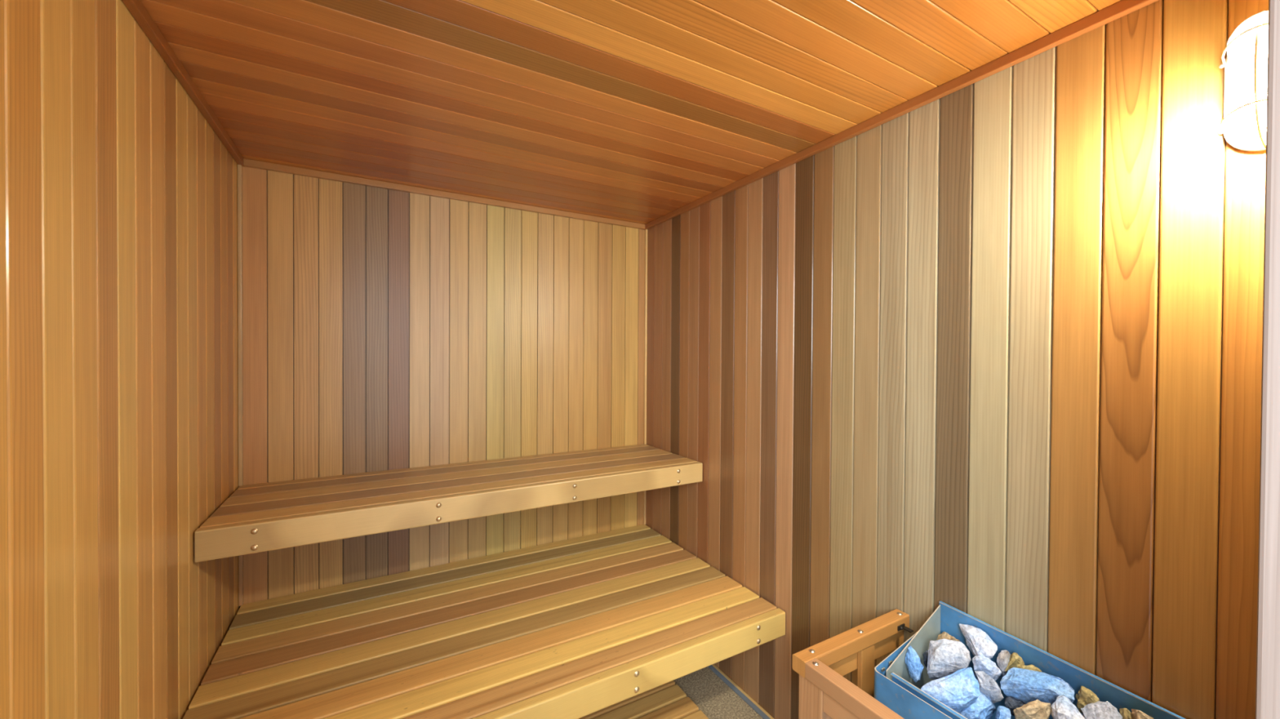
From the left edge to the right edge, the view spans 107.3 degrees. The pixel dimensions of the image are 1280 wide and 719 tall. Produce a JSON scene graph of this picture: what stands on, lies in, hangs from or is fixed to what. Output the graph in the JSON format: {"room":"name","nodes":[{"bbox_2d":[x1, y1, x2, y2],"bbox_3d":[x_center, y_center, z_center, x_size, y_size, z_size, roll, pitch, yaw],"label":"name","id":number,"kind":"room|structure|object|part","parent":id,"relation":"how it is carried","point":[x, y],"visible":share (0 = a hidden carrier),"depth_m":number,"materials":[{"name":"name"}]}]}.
{"room":"spa","nodes":[
{"label":"spa","id":0,"kind":"room"},
{"bbox_2d":[0,0,239,718],"bbox_3d":[-0.976,0.305,0.774,0.050,2.210,2.340,0,1,-30],"label":"wall","id":1,"kind":"structure","parent":0,"point":[119,393],"depth_m":0.90,"materials":[{"name":"brown wood"}]},
{"bbox_2d":[121,0,244,166],"bbox_3d":[-0.974,-0.737,0.842,0.020,0.026,2.200,0,1,-30],"label":"trim","id":2,"kind":"structure","parent":1,"relation":"attached to","point":[135,7],"depth_m":1.20,"materials":[{"name":"brown wood"}]},
{"bbox_2d":[237,164,243,606],"bbox_3d":[-1.522,0.102,1.796,0.012,1.676,0.018,0,1,-30],"label":"trim","id":3,"kind":"structure","parent":1,"relation":"attached to","point":[240,388],"depth_m":1.79,"materials":[{"name":"brown wood"}]},
{"bbox_2d":[239,166,644,608],"bbox_3d":[-0.764,0.291,2.270,1.900,2.210,0.050,0,1,-30],"label":"wall","id":4,"kind":"structure","parent":0,"point":[384,329],"depth_m":2.12,"materials":[{"name":"wood"}]},
{"bbox_2d":[244,158,644,229],"bbox_3d":[-0.741,-0.750,2.229,1.760,0.026,0.020,0,1,-30],"label":"trim","id":5,"kind":"structure","parent":4,"relation":"attached to","point":[247,162],"depth_m":2.10,"materials":[{"name":"brown wood"}]},
{"bbox_2d":[195,444,702,562],"bbox_3d":[-0.617,0.529,2.011,1.790,0.090,0.549,0,1,-30],"label":"bench","id":6,"kind":"object","parent":4,"relation":"attached to","point":[260,517],"visible":1,"depth_m":1.75,"materials":[{"name":"brown wood"}]},
{"bbox_3d":[-0.627,0.502,2.030,1.789,0.036,0.500,0,1,-30],"label":"seat","id":7,"kind":"part","parent":6,"relation":"part of","materials":[{"name":"brown wood"}]},
{"bbox_2d":[140,0,1120,224],"bbox_3d":[-0.178,-0.780,1.243,1.900,0.060,2.390,0,1,-30],"label":"ceiling","id":8,"kind":"structure","parent":0,"point":[635,111],"depth_m":1.26,"materials":[{"name":"brown wood"}]},
{"bbox_2d":[673,666,763,718],"bbox_3d":[-0.179,1.440,1.244,1.900,0.060,2.420,0,1,-30],"label":"floor","id":9,"kind":"structure","parent":0,"point":[710,694],"depth_m":1.97,"materials":[{"name":"stone"}]},
{"bbox_2d":[182,524,785,718],"bbox_3d":[-0.492,1.174,1.794,1.788,0.456,1.066,0,1,-30],"label":"bench","id":10,"kind":"object","parent":9,"relation":"on","point":[578,628],"visible":1,"depth_m":1.62,"materials":[{"name":"brown wood"}]},
{"bbox_2d":[578,680,708,718],"bbox_3d":[-0.379,1.379,1.383,1.491,0.057,0.959,0,1,-30],"label":"duckboard","id":11,"kind":"object","parent":9,"relation":"on","point":[668,700],"visible":0.44,"depth_m":1.83,"materials":[{"name":"brown wood"}]},
{"bbox_2d":[792,608,913,718],"bbox_3d":[0.745,1.080,0.992,0.436,0.677,0.705,0,1,-30],"label":"guard","id":12,"kind":"object","parent":9,"relation":"on","point":[824,693],"visible":1,"depth_m":1.18,"materials":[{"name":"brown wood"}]},
{"bbox_3d":[0.430,1.098,1.164,0.040,0.634,0.071,0,1,-30],"label":"post","id":13,"kind":"part","parent":12,"relation":"part of","materials":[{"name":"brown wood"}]},
{"bbox_3d":[0.580,0.814,0.889,0.019,0.058,0.547,0,1,-30],"label":"rail","id":14,"kind":"part","parent":12,"relation":"part of","materials":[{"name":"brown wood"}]},
{"bbox_3d":[0.583,0.761,1.277,0.436,0.039,0.040,0,1,-30],"label":"rail","id":15,"kind":"part","parent":12,"relation":"part of","materials":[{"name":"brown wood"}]},
{"bbox_3d":[0.586,0.765,0.873,0.040,0.039,0.664,0,1,-30],"label":"rail","id":16,"kind":"part","parent":12,"relation":"part of","materials":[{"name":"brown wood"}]},
{"bbox_3d":[0.601,0.810,1.295,0.386,0.058,0.019,0,1,-30],"label":"rail","id":17,"kind":"part","parent":12,"relation":"part of","materials":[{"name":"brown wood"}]},
{"bbox_2d":[874,601,1185,718],"bbox_3d":[0.829,1.041,0.988,0.286,0.754,0.557,0,1,-30],"label":"heater","id":18,"kind":"object","parent":9,"relation":"on","point":[894,686],"depth_m":1.08,"materials":[{"name":"blue metal"}]},
{"bbox_3d":[0.827,0.964,0.986,0.280,0.509,0.557,0,1,-30],"label":"casing","id":19,"kind":"part","parent":18,"relation":"part of","materials":[{"name":"blue metal"}]},
{"bbox_2d":[886,604,940,689],"bbox_3d":[0.713,0.791,1.224,0.237,0.248,0.002,0,1,-30],"label":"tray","id":20,"kind":"object","parent":18,"relation":"on","point":[919,642],"depth_m":1.23,"materials":[{"name":"metal"}]},
{"bbox_3d":[0.693,0.773,1.189,0.037,0.077,0.034,0,1,-30],"label":"heater stone","id":21,"kind":"part","parent":18,"relation":"part of","materials":[{"name":"blue stone"}]},
{"bbox_3d":[0.743,0.777,1.216,0.029,0.046,0.023,0,1,-30],"label":"heater stone","id":22,"kind":"part","parent":18,"relation":"part of","materials":[{"name":"grey stone"}]},
{"bbox_2d":[890,672,967,718],"bbox_3d":[0.745,0.846,0.935,0.010,0.146,0.514,0,1,-30],"label":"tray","id":23,"kind":"object","parent":18,"relation":"on","point":[895,678],"depth_m":1.09,"materials":[{"name":"blue metal"}]},
{"bbox_3d":[0.809,0.751,1.237,0.038,0.059,0.052,0,1,-30],"label":"heater stone","id":24,"kind":"part","parent":18,"relation":"part of","materials":[{"name":"brown stone"}]},
{"bbox_3d":[0.764,0.758,1.179,0.105,0.098,0.056,0,1,9],"label":"heater stone","id":25,"kind":"part","parent":18,"relation":"part of","materials":[{"name":"grey stone"}]},
{"bbox_3d":[0.712,0.763,1.079,0.109,0.109,0.054,0,1,3],"label":"heater stone","id":26,"kind":"part","parent":18,"relation":"part of","materials":[{"name":"blue stone"}]},
{"bbox_3d":[0.769,0.817,1.088,0.095,0.081,0.044,0,1,-11],"label":"heater stone","id":27,"kind":"part","parent":18,"relation":"part of","materials":[{"name":"blue stone"}]},
{"bbox_3d":[0.840,0.715,1.183,0.050,0.071,0.090,0,1,-30],"label":"heater stone","id":28,"kind":"part","parent":18,"relation":"part of","materials":[{"name":"grey stone"}]},
{"bbox_3d":[0.832,0.752,1.134,0.039,0.062,0.054,0,1,-30],"label":"heater stone","id":29,"kind":"part","parent":18,"relation":"part of","materials":[{"name":"grey stone"}]},
{"bbox_3d":[0.813,0.771,1.098,0.035,0.065,0.054,0,1,8],"label":"heater stone","id":30,"kind":"part","parent":18,"relation":"part of","materials":[{"name":"grey stone"}]},
{"bbox_3d":[0.788,0.786,1.025,0.039,0.054,0.027,0,1,-30],"label":"heater stone","id":31,"kind":"part","parent":18,"relation":"part of","materials":[{"name":"blue stone"}]},
{"bbox_3d":[0.871,0.725,1.128,0.035,0.065,0.026,0,1,-30],"label":"heater stone","id":32,"kind":"part","parent":18,"relation":"part of","materials":[{"name":"grey stone"}]},
{"bbox_3d":[0.849,0.787,1.068,0.041,0.040,0.026,1,1,26],"label":"heater stone","id":33,"kind":"part","parent":18,"relation":"part of","materials":[{"name":"grey stone"}]},
{"bbox_3d":[0.885,0.721,1.111,0.040,0.052,0.027,0,1,-30],"label":"heater stone","id":34,"kind":"part","parent":18,"relation":"part of","materials":[{"name":"yellow stone"}]},
{"bbox_3d":[0.901,0.736,1.092,0.044,0.055,0.029,1,1,20],"label":"heater stone","id":35,"kind":"part","parent":18,"relation":"part of","materials":[{"name":"yellow stone"}]},
{"bbox_3d":[0.846,0.768,1.013,0.069,0.078,0.036,0,1,11],"label":"heater stone","id":36,"kind":"part","parent":18,"relation":"part of","materials":[{"name":"brown stone"}]},
{"bbox_3d":[0.889,0.749,1.059,0.128,0.092,0.050,1,1,40],"label":"heater stone","id":37,"kind":"part","parent":18,"relation":"part of","materials":[{"name":"blue stone"}]},
{"bbox_3d":[0.887,0.752,0.981,0.046,0.080,0.055,0,1,2],"label":"heater stone","id":38,"kind":"part","parent":18,"relation":"part of","materials":[{"name":"grey stone"}]},
{"bbox_3d":[0.944,0.728,0.995,0.032,0.061,0.034,0,1,-16],"label":"heater stone","id":39,"kind":"part","parent":18,"relation":"part of","materials":[{"name":"yellow stone"}]},
{"bbox_3d":[0.945,0.737,0.965,0.057,0.074,0.046,0,1,12],"label":"heater stone","id":40,"kind":"part","parent":18,"relation":"part of","materials":[{"name":"grey stone"}]},
{"bbox_3d":[0.977,0.732,0.945,0.021,0.061,0.033,1,1,29],"label":"heater stone","id":41,"kind":"part","parent":18,"relation":"part of","materials":[{"name":"yellow stone"}]},
{"bbox_3d":[0.990,0.718,0.927,0.029,0.058,0.031,1,1,18],"label":"heater stone","id":42,"kind":"part","parent":18,"relation":"part of","materials":[{"name":"brown stone"}]},
{"bbox_2d":[645,0,1268,718],"bbox_3d":[0.631,0.305,1.690,0.050,2.210,2.340,0,1,-30],"label":"wall","id":43,"kind":"structure","parent":0,"point":[989,350],"depth_m":1.16,"materials":[{"name":"brown wood"}]},
{"bbox_2d":[643,229,647,524],"bbox_3d":[0.030,0.102,2.681,0.012,1.676,0.018,0,1,-30],"label":"trim","id":44,"kind":"structure","parent":43,"relation":"attached to","point":[646,230],"depth_m":2.67,"materials":[{"name":"brown wood"}]},
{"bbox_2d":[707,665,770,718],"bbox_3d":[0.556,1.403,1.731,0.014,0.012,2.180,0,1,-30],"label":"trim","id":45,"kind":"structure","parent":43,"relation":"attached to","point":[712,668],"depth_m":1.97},
{"bbox_2d":[711,663,773,718],"bbox_3d":[0.568,1.402,1.738,0.012,0.014,2.180,0,1,-30],"label":"baseboard","id":46,"kind":"structure","parent":43,"relation":"attached to","point":[748,697],"depth_m":1.97,"materials":[{"name":"brown wood"}]},
{"bbox_2d":[644,0,1158,230],"bbox_3d":[0.572,-0.737,1.723,0.020,0.026,2.200,0,1,-30],"label":"trim","id":47,"kind":"structure","parent":43,"relation":"attached to","point":[1121,8],"depth_m":1.26,"materials":[{"name":"brown wood"}]},
{"bbox_2d":[1217,9,1268,151],"bbox_3d":[1.044,-0.475,0.790,0.124,0.227,0.114,0,1,-30],"label":"wall lamp","id":48,"kind":"object","parent":43,"relation":"attached to","point":[1245,64],"visible":0.9,"depth_m":0.78,"materials":[{"name":"white glass"}]},
{"bbox_2d":[1226,10,1268,61],"bbox_3d":[1.040,-0.558,0.786,0.104,0.044,0.090,0,1,-30],"label":"hood","id":49,"kind":"object","parent":48,"relation":"attached to","point":[1257,24],"depth_m":0.77,"materials":[{"name":"white glass"}]},
{"bbox_3d":[1.046,-0.475,0.791,0.107,0.201,0.081,0,1,-30],"label":"glass globe","id":50,"kind":"part","parent":48,"relation":"part of","materials":[{"name":"white glass"}]},
{"bbox_3d":[0.379,0.343,0.266,1.900,2.160,0.125,0,1,-30],"label":"wall","id":51,"kind":"structure","parent":0,"visible":0},
{"bbox_2d":[1255,0,1279,718],"bbox_3d":[0.260,0.403,0.191,0.970,2.040,0.140,0,1,-30],"label":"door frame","id":52,"kind":"structure","parent":51,"relation":"in","point":[1268,637],"depth_m":0.47,"materials":[{"name":"white wood"}]}
]}

